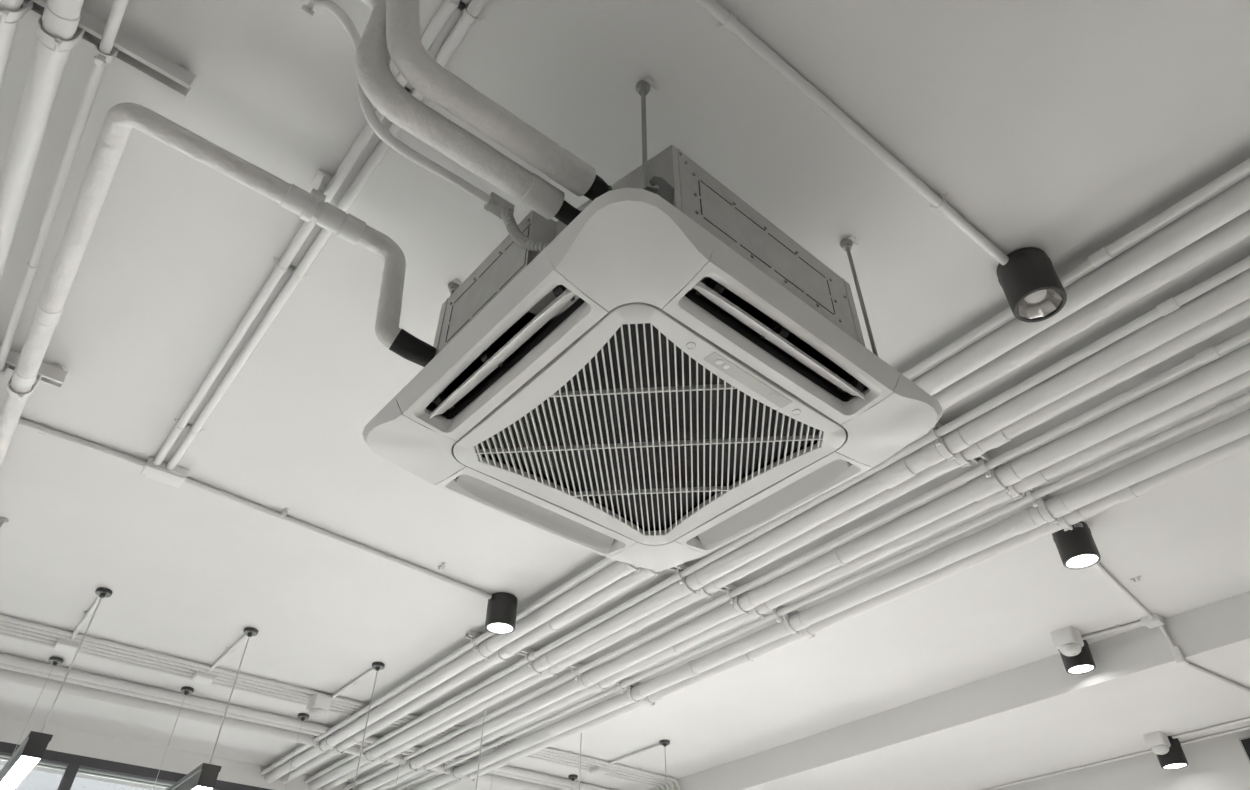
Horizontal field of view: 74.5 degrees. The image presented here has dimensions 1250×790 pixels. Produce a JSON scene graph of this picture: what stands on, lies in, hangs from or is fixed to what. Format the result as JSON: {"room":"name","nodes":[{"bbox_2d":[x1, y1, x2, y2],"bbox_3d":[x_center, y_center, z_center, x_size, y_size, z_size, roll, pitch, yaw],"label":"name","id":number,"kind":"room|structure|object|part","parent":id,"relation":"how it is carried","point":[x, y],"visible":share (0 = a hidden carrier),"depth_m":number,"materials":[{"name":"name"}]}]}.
{"room":"office interior","nodes":[
{"label":"office interior","id":0,"kind":"room"},
{"bbox_2d":[0,716,387,789],"bbox_3d":[-3.133,3.487,4.299,8.870,3.170,0.150,27,-47,-29],"label":"wall","id":1,"kind":"structure","parent":0,"point":[65,740],"depth_m":5.22,"materials":[{"name":"white paint"}]},
{"bbox_2d":[0,755,169,789],"bbox_3d":[-4.532,1.826,4.771,9.000,0.185,0.509,27,-47,-29],"label":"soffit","id":2,"kind":"structure","parent":1,"relation":"attached to","point":[2,762],"depth_m":5.52,"materials":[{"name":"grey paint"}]},
{"bbox_2d":[0,741,271,789],"bbox_3d":[-3.641,3.165,3.967,7.100,2.835,0.070,27,-47,-29],"label":"window","id":3,"kind":"structure","parent":1,"relation":"in","point":[72,763],"depth_m":5.08,"materials":[{"name":"grey"}]},
{"bbox_2d":[280,210,1249,783],"bbox_3d":[0.407,0.464,3.054,0.062,0.063,8.800,27,-47,-29],"label":"ceiling pipe","id":4,"kind":"object","parent":1,"relation":"attached to","point":[1237,229],"visible":0.66,"depth_m":2.37,"materials":[{"name":"white metal"}]},
{"bbox_2d":[308,268,1249,789],"bbox_3d":[0.566,0.552,3.147,0.074,0.075,8.800,27,-47,-29],"label":"ceiling pipe","id":5,"kind":"object","parent":1,"relation":"attached to","point":[1234,291],"visible":0.88,"depth_m":2.80,"materials":[{"name":"white metal"}]},
{"bbox_2d":[321,298,1249,789],"bbox_3d":[0.637,0.584,3.196,0.062,0.063,8.800,27,-47,-29],"label":"ceiling pipe","id":6,"kind":"object","parent":1,"relation":"attached to","point":[1241,311],"visible":0.61,"depth_m":2.89,"materials":[{"name":"white metal"}]},
{"bbox_2d":[351,343,1249,789],"bbox_3d":[0.803,0.675,3.293,0.074,0.075,8.800,27,-47,-29],"label":"ceiling pipe","id":7,"kind":"object","parent":1,"relation":"attached to","point":[1235,363],"visible":0.91,"depth_m":3.05,"materials":[{"name":"white metal"}]},
{"bbox_2d":[373,370,1249,789],"bbox_3d":[0.880,0.710,3.345,0.062,0.063,8.800,27,-47,-29],"label":"ceiling pipe","id":8,"kind":"object","parent":1,"relation":"attached to","point":[1242,381],"visible":0.6,"depth_m":3.14,"materials":[{"name":"white metal"}]},
{"bbox_2d":[408,409,1249,789],"bbox_3d":[1.055,0.806,3.448,0.074,0.075,8.800,27,-47,-29],"label":"ceiling pipe","id":9,"kind":"object","parent":1,"relation":"attached to","point":[1233,428],"visible":0.94,"depth_m":3.31,"materials":[{"name":"white metal"}]},
{"bbox_2d":[433,434,1249,789],"bbox_3d":[1.142,0.846,3.506,0.062,0.063,8.800,27,-47,-29],"label":"ceiling pipe","id":10,"kind":"object","parent":1,"relation":"attached to","point":[1127,494],"visible":0.66,"depth_m":3.40,"materials":[{"name":"white metal"}]},
{"bbox_2d":[0,0,1249,789],"bbox_3d":[-0.132,-0.168,2.514,9.170,0.150,9.700,27,-47,-29],"label":"ceiling","id":11,"kind":"structure","parent":0,"point":[1060,128],"depth_m":2.29,"materials":[{"name":"paint"}]},
{"bbox_2d":[0,517,8,527],"bbox_3d":[-2.413,0.537,3.121,0.060,0.161,0.036,27,-47,-29],"label":"anchor","id":12,"kind":"object","parent":11,"relation":"attached to","point":[2,519],"visible":1,"depth_m":3.17,"materials":[{"name":"metal"}]},
{"bbox_2d":[0,0,23,91],"bbox_3d":[-2.122,0.000,2.458,0.055,0.056,6.800,27,-47,-29],"label":"ceiling pipe","id":13,"kind":"object","parent":11,"relation":"attached to","point":[8,29],"visible":0.84,"depth_m":1.60,"materials":[{"name":"white paint"}]},
{"bbox_2d":[0,346,67,400],"bbox_3d":[-1.887,-0.112,2.357,0.472,0.148,0.041,27,-47,-29],"label":"bracket","id":14,"kind":"object","parent":11,"relation":"attached to","point":[54,375],"visible":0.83,"depth_m":2.45,"materials":[{"name":"white metal"}]},
{"bbox_2d":[0,0,83,280],"bbox_3d":[-2.051,0.037,2.502,0.055,0.056,6.800,27,-47,-29],"label":"ceiling pipe","id":15,"kind":"object","parent":11,"relation":"attached to","point":[60,18],"visible":0.9,"depth_m":1.72,"materials":[{"name":"white paint"}]},
{"bbox_2d":[0,587,112,789],"bbox_3d":[-2.653,1.416,3.738,0.078,0.716,1.210,27,-47,-29],"label":"linear pendant","id":16,"kind":"object","parent":11,"relation":"hanging from","point":[31,750],"visible":1,"depth_m":3.30,"materials":[{"name":"grey metal"}]},
{"bbox_2d":[0,756,39,789],"bbox_3d":[-2.654,1.688,3.510,0.060,0.006,1.202,27,-47,-29],"label":"diffuser","id":17,"kind":"object","parent":16,"relation":"attached to","point":[22,766],"depth_m":3.30,"materials":[{"name":"white plastic"}]},
{"bbox_2d":[53,638,79,653],"bbox_3d":[-2.728,1.221,4.024,0.100,0.050,0.110,27,-47,-29],"label":"junction box","id":18,"kind":"object","parent":11,"relation":"attached to","point":[64,645],"visible":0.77,"depth_m":4.00,"materials":[{"name":"white paint"}]},
{"bbox_2d":[18,418,146,466],"bbox_3d":[-2.919,-0.390,2.125,3.178,0.026,0.055,27,-47,-29],"label":"conduit","id":19,"kind":"object","parent":11,"relation":"attached to","point":[42,429],"visible":0.91,"depth_m":2.77,"materials":[{"name":"white metal"}]},
{"bbox_2d":[70,596,99,638],"bbox_3d":[-2.514,1.041,3.829,0.051,0.024,0.610,27,-47,-29],"label":"conduit","id":20,"kind":"object","parent":11,"relation":"attached to","point":[88,614],"visible":0.89,"depth_m":3.80,"materials":[{"name":"white metal"}]},
{"bbox_2d":[0,0,195,98],"bbox_3d":[-1.115,-0.732,1.626,0.472,0.134,0.041,27,-47,-29],"label":"channel","id":21,"kind":"object","parent":11,"relation":"attached to","point":[175,78],"visible":0.84,"depth_m":1.68,"materials":[{"name":"white paint"}]},
{"bbox_2d":[0,0,127,377],"bbox_3d":[-1.990,0.057,2.549,0.026,0.026,6.800,27,-47,-29],"label":"ceiling pipe","id":22,"kind":"object","parent":21,"relation":"attached to","point":[119,6],"visible":1,"depth_m":1.86,"materials":[{"name":"white paint"}]},
{"bbox_2d":[141,457,189,487],"bbox_3d":[-1.625,0.275,2.901,0.135,0.040,0.085,27,-47,-29],"label":"junction box","id":23,"kind":"object","parent":11,"relation":"attached to","point":[175,477],"visible":0.98,"depth_m":2.88,"materials":[{"name":"white paint"}]},
{"bbox_2d":[191,671,216,684],"bbox_3d":[-2.220,1.485,4.337,0.100,0.050,0.110,27,-47,-29],"label":"junction box","id":24,"kind":"object","parent":11,"relation":"attached to","point":[201,677],"visible":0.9,"depth_m":4.31,"materials":[{"name":"white paint"}]},
{"bbox_2d":[153,627,257,789],"bbox_3d":[-2.146,1.680,4.051,0.078,0.716,1.210,27,-47,-29],"label":"linear pendant","id":25,"kind":"object","parent":11,"relation":"hanging from","point":[203,777],"visible":1,"depth_m":3.56,"materials":[{"name":"grey metal"}]},
{"bbox_2d":[192,786,212,789],"bbox_3d":[-2.147,1.952,3.822,0.060,0.006,1.202,27,-47,-29],"label":"diffuser","id":26,"kind":"object","parent":25,"relation":"attached to","point":[193,787],"depth_m":3.47,"materials":[{"name":"white plastic"}]},
{"bbox_2d":[0,102,435,466],"bbox_3d":[-1.524,0.249,2.549,0.796,0.448,2.593,27,-47,-29],"label":"drain pipe","id":27,"kind":"object","parent":11,"relation":"hanging from","point":[120,119],"visible":0.97,"depth_m":1.88,"materials":[{"name":"grey plastic"}]},
{"bbox_2d":[207,635,247,671],"bbox_3d":[-2.007,1.305,4.142,0.051,0.024,0.610,27,-47,-29],"label":"conduit","id":28,"kind":"object","parent":11,"relation":"attached to","point":[233,648],"visible":1,"depth_m":4.11,"materials":[{"name":"white paint"}]},
{"bbox_2d":[285,713,309,788],"bbox_3d":[-1.824,2.002,4.639,0.078,0.425,0.207,27,-47,-29],"label":"linear pendant","id":29,"kind":"object","parent":11,"relation":"hanging from","point":[303,716],"depth_m":4.83,"materials":[{"name":"grey metal"}]},
{"bbox_2d":[153,0,465,464],"bbox_3d":[-0.551,-0.623,1.835,0.057,0.029,3.460,27,-47,-29],"label":"conduit","id":30,"kind":"object","parent":11,"relation":"attached to","point":[446,9],"visible":0.71,"depth_m":2.13,"materials":[{"name":"white metal"}]},
{"bbox_2d":[306,694,331,717],"bbox_3d":[-1.695,1.728,4.537,0.097,0.109,0.097,-30,-49,31],"label":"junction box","id":31,"kind":"object","parent":11,"relation":"attached to","point":[318,705],"visible":1,"depth_m":4.51,"materials":[{"name":"white paint"}]},
{"bbox_2d":[166,0,487,469],"bbox_3d":[-0.517,-0.606,1.855,0.057,0.029,3.460,27,-47,-29],"label":"conduit","id":32,"kind":"object","parent":11,"relation":"attached to","point":[470,14],"visible":0.81,"depth_m":2.11,"materials":[{"name":"white metal"}]},
{"bbox_2d":[0,632,659,789],"bbox_3d":[-2.625,1.403,4.139,7.419,0.180,0.054,27,-47,-29],"label":"conduit","id":33,"kind":"object","parent":11,"relation":"attached to","point":[1,633],"visible":0.63,"depth_m":4.49,"materials":[{"name":"white metal"}]},
{"bbox_2d":[0,628,664,789],"bbox_3d":[-2.594,1.378,4.109,7.419,0.180,0.054,27,-47,-29],"label":"conduit","id":34,"kind":"object","parent":11,"relation":"attached to","point":[1,629],"visible":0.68,"depth_m":4.46,"materials":[{"name":"white metal"}]},
{"bbox_2d":[0,624,669,789],"bbox_3d":[-2.562,1.353,4.079,7.419,0.180,0.054,27,-47,-29],"label":"conduit","id":35,"kind":"object","parent":11,"relation":"attached to","point":[1,625],"visible":0.58,"depth_m":4.42,"materials":[{"name":"white metal"}]},
{"bbox_2d":[183,477,491,598],"bbox_3d":[-1.058,0.578,3.270,1.358,0.026,0.116,31,-49,-31],"label":"conduit","id":36,"kind":"object","parent":11,"relation":"attached to","point":[282,516],"visible":0.95,"depth_m":3.24,"materials":[{"name":"white paint"}]},
{"bbox_2d":[0,620,674,789],"bbox_3d":[-2.531,1.328,4.049,7.419,0.180,0.054,27,-47,-29],"label":"conduit","id":37,"kind":"object","parent":11,"relation":"attached to","point":[140,655],"visible":0.67,"depth_m":4.36,"materials":[{"name":"white metal"}]},
{"bbox_2d":[0,614,679,789],"bbox_3d":[-2.500,1.303,4.019,7.419,0.180,0.054,27,-47,-29],"label":"conduit","id":38,"kind":"object","parent":11,"relation":"attached to","point":[144,651],"visible":0.77,"depth_m":4.34,"materials":[{"name":"white paint"}]},
{"bbox_2d":[332,668,374,697],"bbox_3d":[-1.503,1.584,4.472,0.051,0.024,0.650,27,-47,-29],"label":"conduit","id":39,"kind":"object","parent":11,"relation":"attached to","point":[371,670],"visible":0.94,"depth_m":4.42,"materials":[{"name":"white paint"}]},
{"bbox_2d":[353,662,384,789],"bbox_3d":[-1.219,1.594,4.001,0.078,0.622,0.167,27,-47,-29],"label":"linear pendant","id":40,"kind":"object","parent":11,"relation":"hanging from","point":[377,666],"depth_m":4.16,"materials":[{"name":"grey metal"}]},
{"bbox_2d":[309,735,475,781],"bbox_3d":[-1.476,2.355,5.321,1.182,0.114,0.041,27,-47,-29],"label":"channel","id":41,"kind":"object","parent":11,"relation":"attached to","point":[317,744],"visible":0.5,"depth_m":5.33,"materials":[{"name":"white paint"}]},
{"bbox_2d":[300,0,550,252],"bbox_3d":[-0.395,-0.525,1.637,0.589,0.429,0.142,27,-47,-29],"label":"conduit","id":42,"kind":"object","parent":11,"relation":"attached to","point":[495,204],"visible":0.88,"depth_m":1.64,"materials":[{"name":"white paint"}]},
{"bbox_2d":[395,709,485,789],"bbox_3d":[-1.121,2.214,4.682,0.078,0.716,1.210,27,-47,-29],"label":"linear pendant","id":43,"kind":"object","parent":11,"relation":"hanging from","point":[484,709],"visible":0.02,"depth_m":4.41,"materials":[{"name":"grey metal"}]},
{"bbox_2d":[448,279,460,295],"bbox_3d":[-0.466,-0.121,2.095,0.047,0.466,0.042,-15,-42,18],"label":"rod","id":44,"kind":"object","parent":11,"relation":"hanging from","point":[452,286],"visible":0.09,"depth_m":2.23,"materials":[{"name":"silver metal"}]},
{"bbox_2d":[485,592,517,634],"bbox_3d":[-0.548,0.968,3.642,0.133,0.143,0.134,27,-47,-29],"label":"spotlight","id":45,"kind":"object","parent":11,"relation":"attached to","point":[501,613],"visible":1,"depth_m":3.60,"materials":[{"name":"grey metal"}]},
{"bbox_2d":[490,733,581,789],"bbox_3d":[-0.607,2.481,4.999,0.078,0.716,1.210,27,-47,-29],"label":"linear pendant","id":46,"kind":"object","parent":11,"relation":"hanging from","point":[581,733],"visible":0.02,"depth_m":4.75,"materials":[{"name":"grey metal"}]},
{"bbox_2d":[465,630,654,705],"bbox_3d":[-0.296,1.417,4.198,1.182,0.114,0.041,27,-47,-29],"label":"clamps","id":47,"kind":"object","parent":11,"relation":"attached to","point":[470,634],"visible":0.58,"depth_m":4.12,"materials":[{"name":"white metal"}]},
{"bbox_2d":[260,158,1249,774],"bbox_3d":[0.284,0.388,2.987,0.035,0.035,8.800,27,-47,-29],"label":"conduit","id":48,"kind":"object","parent":47,"relation":"attached to","point":[1104,254],"visible":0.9,"depth_m":2.29,"materials":[{"name":"white metal"}]},
{"bbox_2d":[265,175,1249,782],"bbox_3d":[0.327,0.428,3.000,0.074,0.075,8.800,27,-47,-29],"label":"ceiling pipe","id":49,"kind":"object","parent":47,"relation":"attached to","point":[1233,201],"visible":0.62,"depth_m":2.30,"materials":[{"name":"white metal"}]},
{"bbox_2d":[305,256,1249,782],"bbox_3d":[0.528,0.515,3.138,0.035,0.035,8.800,27,-47,-29],"label":"conduit","id":50,"kind":"object","parent":47,"relation":"attached to","point":[1172,304],"visible":1,"depth_m":2.76,"materials":[{"name":"white metal"}]},
{"bbox_2d":[343,329,1249,789],"bbox_3d":[0.752,0.632,3.276,0.035,0.035,8.800,27,-47,-29],"label":"conduit","id":51,"kind":"object","parent":47,"relation":"attached to","point":[1213,352],"visible":1,"depth_m":3.02,"materials":[{"name":"white metal"}]},
{"bbox_2d":[392,392,1249,789],"bbox_3d":[0.983,0.752,3.418,0.035,0.035,8.800,27,-47,-29],"label":"conduit","id":52,"kind":"object","parent":47,"relation":"attached to","point":[1226,407],"visible":0.96,"depth_m":3.26,"materials":[{"name":"white metal"}]},
{"bbox_2d":[568,774,577,780],"bbox_3d":[-0.333,2.682,5.750,0.078,0.047,0.109,27,-47,-29],"label":"linear pendant","id":53,"kind":"object","parent":11,"relation":"hanging from","point":[572,776],"depth_m":5.77,"materials":[{"name":"grey metal"}]},
{"bbox_2d":[589,765,609,775],"bbox_3d":[-0.171,2.551,5.599,0.100,0.050,0.110,27,-47,-29],"label":"junction box","id":54,"kind":"object","parent":11,"relation":"attached to","point":[598,770],"visible":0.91,"depth_m":5.57,"materials":[{"name":"white paint"}]},
{"bbox_2d":[605,743,661,766],"bbox_3d":[0.042,2.371,5.404,0.051,0.024,0.610,27,-47,-29],"label":"conduit","id":55,"kind":"object","parent":11,"relation":"attached to","point":[656,745],"visible":1,"depth_m":5.37,"materials":[{"name":"white metal"}]},
{"bbox_2d":[636,76,656,187],"bbox_3d":[0.041,-0.500,1.649,0.047,0.453,0.042,-15,-42,18],"label":"rod","id":56,"kind":"object","parent":11,"relation":"hanging from","point":[643,87],"visible":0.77,"depth_m":1.72,"materials":[{"name":"silver metal"}]},
{"bbox_3d":[0.039,-0.500,1.649,0.010,0.453,0.010,27,-47,-29],"label":"rod","id":57,"kind":"part","parent":56,"relation":"part of","materials":[{"name":"silver metal"}]},
{"bbox_2d":[362,145,941,569],"bbox_3d":[0.049,-0.022,1.894,0.950,0.358,0.950,29,-48,-30],"label":"air conditioner","id":58,"kind":"object","parent":56,"relation":"hanging from","point":[673,375],"visible":1,"depth_m":1.69,"materials":[{"name":"white plastic"}]},
{"bbox_2d":[354,0,581,225],"bbox_3d":[-0.462,-0.650,1.471,1.021,0.395,0.085,25,-46,-26],"label":"pipe","id":59,"kind":"object","parent":58,"relation":"attached to","point":[375,77],"visible":0.85,"depth_m":1.43,"materials":[{"name":"grey plastic"}]},
{"bbox_2d":[386,0,611,200],"bbox_3d":[-0.361,-0.675,1.460,0.980,0.370,0.075,27,-47,-29],"label":"pipe","id":60,"kind":"object","parent":58,"relation":"attached to","point":[406,50],"visible":0.93,"depth_m":1.41,"materials":[{"name":"grey plastic"}]},
{"bbox_2d":[395,248,607,440],"bbox_3d":[-0.252,-0.115,1.629,0.170,0.150,0.531,27,-47,-29],"label":"outlet","id":61,"kind":"object","parent":58,"relation":"attached to","point":[547,312],"depth_m":1.59,"materials":[{"name":"white plastic"}]},
{"bbox_2d":[434,466,636,557],"bbox_3d":[-0.214,0.247,2.060,0.531,0.150,0.170,27,-47,-29],"label":"outlet","id":62,"kind":"object","parent":58,"relation":"attached to","point":[585,530],"depth_m":2.00,"materials":[{"name":"white plastic"}]},
{"bbox_2d":[453,302,845,544],"bbox_3d":[0.048,0.108,1.785,0.639,0.014,0.639,29,-48,-30],"label":"grille","id":63,"kind":"object","parent":58,"relation":"attached to","point":[655,499],"depth_m":1.78,"materials":[{"name":"white plastic"}]},
{"bbox_2d":[674,451,872,553],"bbox_3d":[0.349,0.224,2.030,0.170,0.150,0.531,27,-47,-29],"label":"outlet","id":64,"kind":"object","parent":58,"relation":"attached to","point":[820,472],"depth_m":1.96,"materials":[{"name":"white plastic"}]},
{"bbox_2d":[662,238,899,424],"bbox_3d":[0.311,-0.139,1.599,0.531,0.150,0.170,27,-47,-29],"label":"outlet","id":65,"kind":"object","parent":58,"relation":"attached to","point":[727,306],"depth_m":1.56,"materials":[{"name":"white plastic"}]},
{"bbox_2d":[660,739,669,789],"bbox_3d":[0.281,2.291,5.085,0.078,0.297,0.086,27,-47,-29],"label":"linear pendant","id":66,"kind":"object","parent":11,"relation":"hanging from","point":[663,742],"depth_m":5.18,"materials":[{"name":"grey metal"}]},
{"bbox_2d":[624,562,814,638],"bbox_3d":[0.413,0.852,3.523,1.182,0.114,0.041,27,-47,-29],"label":"channel","id":67,"kind":"object","parent":11,"relation":"attached to","point":[677,569],"visible":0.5,"depth_m":3.55,"materials":[{"name":"white paint"}]},
{"bbox_2d":[695,0,1008,264],"bbox_3d":[-0.819,-1.296,1.034,4.666,0.029,0.057,27,-47,-29],"label":"conduit","id":68,"kind":"object","parent":11,"relation":"attached to","point":[726,20],"visible":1,"depth_m":1.83,"materials":[{"name":"white metal"}]},
{"bbox_2d":[840,235,877,355],"bbox_3d":[0.574,-0.205,1.967,0.047,0.493,0.042,-15,-42,18],"label":"rod","id":69,"kind":"object","parent":11,"relation":"hanging from","point":[846,244],"visible":0.72,"depth_m":2.02,"materials":[{"name":"silver metal"}]},
{"bbox_2d":[928,422,1072,530],"bbox_3d":[1.192,0.233,2.782,1.182,0.114,0.041,27,-47,-29],"label":"channel","id":70,"kind":"object","parent":11,"relation":"attached to","point":[980,461],"visible":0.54,"depth_m":2.81,"materials":[{"name":"white paint"}]},
{"bbox_2d":[996,247,1066,322],"bbox_3d":[1.053,-0.286,2.132,0.130,0.154,0.131,27,-47,-29],"label":"spotlight","id":71,"kind":"object","parent":11,"relation":"attached to","point":[1033,290],"visible":1,"depth_m":2.10,"materials":[{"name":"grey metal"}]},
{"bbox_3d":[1.053,-0.266,2.115,0.056,0.053,0.056,27,-47,-29],"label":"bulb","id":72,"kind":"part","parent":71,"relation":"part of","materials":[{"name":"white glass"}]},
{"bbox_2d":[1050,626,1083,656],"bbox_3d":[2.112,1.184,3.909,0.102,0.116,0.102,27,-47,-29],"label":"sensor","id":73,"kind":"object","parent":11,"relation":"attached to","point":[1068,640],"visible":1,"depth_m":3.88,"materials":[{"name":"white paint"}]},
{"bbox_2d":[1052,521,1100,569],"bbox_3d":[1.739,0.579,3.170,0.133,0.143,0.134,27,-47,-29],"label":"spotlight","id":74,"kind":"object","parent":11,"relation":"attached to","point":[1077,548],"visible":0.88,"depth_m":3.13,"materials":[{"name":"grey metal"}]},
{"bbox_2d":[1058,639,1095,674],"bbox_3d":[2.185,1.260,3.979,0.133,0.143,0.134,27,-47,-29],"label":"spotlight","id":75,"kind":"object","parent":11,"relation":"attached to","point":[1082,663],"visible":0.59,"depth_m":3.93,"materials":[{"name":"grey metal"}]},
{"bbox_2d":[1081,621,1141,639],"bbox_3d":[2.315,1.119,3.904,0.051,0.023,0.299,31,-49,-31],"label":"conduit","id":76,"kind":"object","parent":11,"relation":"attached to","point":[1118,628],"visible":0.91,"depth_m":3.89,"materials":[{"name":"white paint"}]},
{"bbox_2d":[1095,563,1152,617],"bbox_3d":[2.130,0.777,3.498,0.108,0.022,0.960,-31,-49,32],"label":"conduit","id":77,"kind":"object","parent":11,"relation":"attached to","point":[1111,578],"visible":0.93,"depth_m":3.55,"materials":[{"name":"white metal"}]},
{"bbox_2d":[1140,614,1164,628],"bbox_3d":[2.452,1.053,3.815,0.075,0.034,0.075,27,-47,-29],"label":"junction box","id":78,"kind":"object","parent":11,"relation":"attached to","point":[1157,620],"visible":1,"depth_m":3.80,"materials":[{"name":"white paint"}]},
{"bbox_2d":[994,729,1249,789],"bbox_3d":[3.375,2.930,3.610,0.150,3.170,9.700,27,-47,-29],"label":"wall","id":79,"kind":"structure","parent":0,"point":[1220,762],"depth_m":4.62,"materials":[{"name":"white paint"}]},
{"bbox_2d":[0,668,565,789],"bbox_3d":[-2.985,1.596,4.453,7.518,0.068,0.067,27,-47,-29],"label":"ceiling pipe","id":80,"kind":"object","parent":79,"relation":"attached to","point":[9,676],"visible":0.77,"depth_m":4.71,"materials":[{"name":"white metal"}]},
{"bbox_2d":[0,663,582,789],"bbox_3d":[-2.915,1.530,4.396,7.518,0.040,0.040,27,-47,-29],"label":"ceiling pipe","id":81,"kind":"object","parent":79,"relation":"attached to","point":[2,665],"visible":0.55,"depth_m":4.68,"materials":[{"name":"white metal"}]},
{"bbox_2d":[0,653,613,789],"bbox_3d":[-2.859,1.487,4.341,7.518,0.044,0.044,27,-47,-29],"label":"ceiling pipe","id":82,"kind":"object","parent":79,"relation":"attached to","point":[4,658],"visible":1,"depth_m":4.64,"materials":[{"name":"white metal"}]},
{"bbox_2d":[647,591,1249,789],"bbox_3d":[2.834,1.505,4.232,1.250,0.190,9.400,27,-47,-29],"label":"beam","id":83,"kind":"structure","parent":79,"relation":"attached to","point":[1037,718],"depth_m":4.43,"materials":[{"name":"paint"}]},
{"bbox_2d":[983,726,1249,789],"bbox_3d":[3.130,1.946,4.594,0.014,0.014,7.500,27,-47,-29],"label":"conduit","id":84,"kind":"object","parent":79,"relation":"attached to","point":[1247,727],"visible":1,"depth_m":4.84,"materials":[{"name":"white metal"}]},
{"bbox_2d":[1143,731,1170,754],"bbox_3d":[2.910,1.905,4.479,0.092,0.104,0.092,27,-47,-29],"label":"sensor","id":85,"kind":"object","parent":79,"relation":"attached to","point":[1158,741],"visible":1,"depth_m":4.46,"materials":[{"name":"white paint"}]},
{"bbox_2d":[1156,736,1187,769],"bbox_3d":[3.005,1.975,4.532,0.133,0.143,0.134,27,-47,-29],"label":"spotlight","id":86,"kind":"object","parent":79,"relation":"attached to","point":[1175,758],"visible":0.7,"depth_m":4.48,"materials":[{"name":"grey metal"}]},
{"bbox_2d":[1159,625,1249,693],"bbox_3d":[3.010,1.368,4.035,1.279,0.194,0.041,25,-46,-26],"label":"conduit","id":87,"kind":"object","parent":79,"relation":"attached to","point":[1180,659],"visible":1,"depth_m":3.77,"materials":[{"name":"white paint"}]},
{"bbox_2d":[1172,717,1249,738],"bbox_3d":[4.189,0.955,3.409,0.014,0.014,3.766,27,-47,-29],"label":"conduit","id":88,"kind":"object","parent":79,"relation":"attached to","point":[1248,718],"visible":1,"depth_m":4.40,"materials":[{"name":"white metal"}]},
{"bbox_2d":[1238,736,1249,763],"bbox_3d":[3.416,1.958,4.155,0.050,0.500,0.350,27,-47,-29],"label":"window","id":89,"kind":"structure","parent":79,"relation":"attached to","point":[1245,742],"depth_m":4.37,"materials":[{"name":"grey"}]},
{"bbox_3d":[3.398,1.949,4.144,0.005,0.480,0.330,27,-47,-29],"label":"door","id":90,"kind":"part","parent":89,"relation":"part of","materials":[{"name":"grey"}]},
{"label":"outside","id":91,"kind":"structure","parent":0,"visible":0},
{"bbox_3d":[-6.924,11.074,10.716,32.470,0.180,19.850,27,-47,-29],"label":"forecourt","id":92,"kind":"object","parent":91,"visible":0},
{"bbox_2d":[0,765,150,789],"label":"window","id":93,"kind":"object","parent":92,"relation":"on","point":[35,780],"visible":0.02,"depth_m":9.63,"materials":[{"name":"grey"}]}
]}

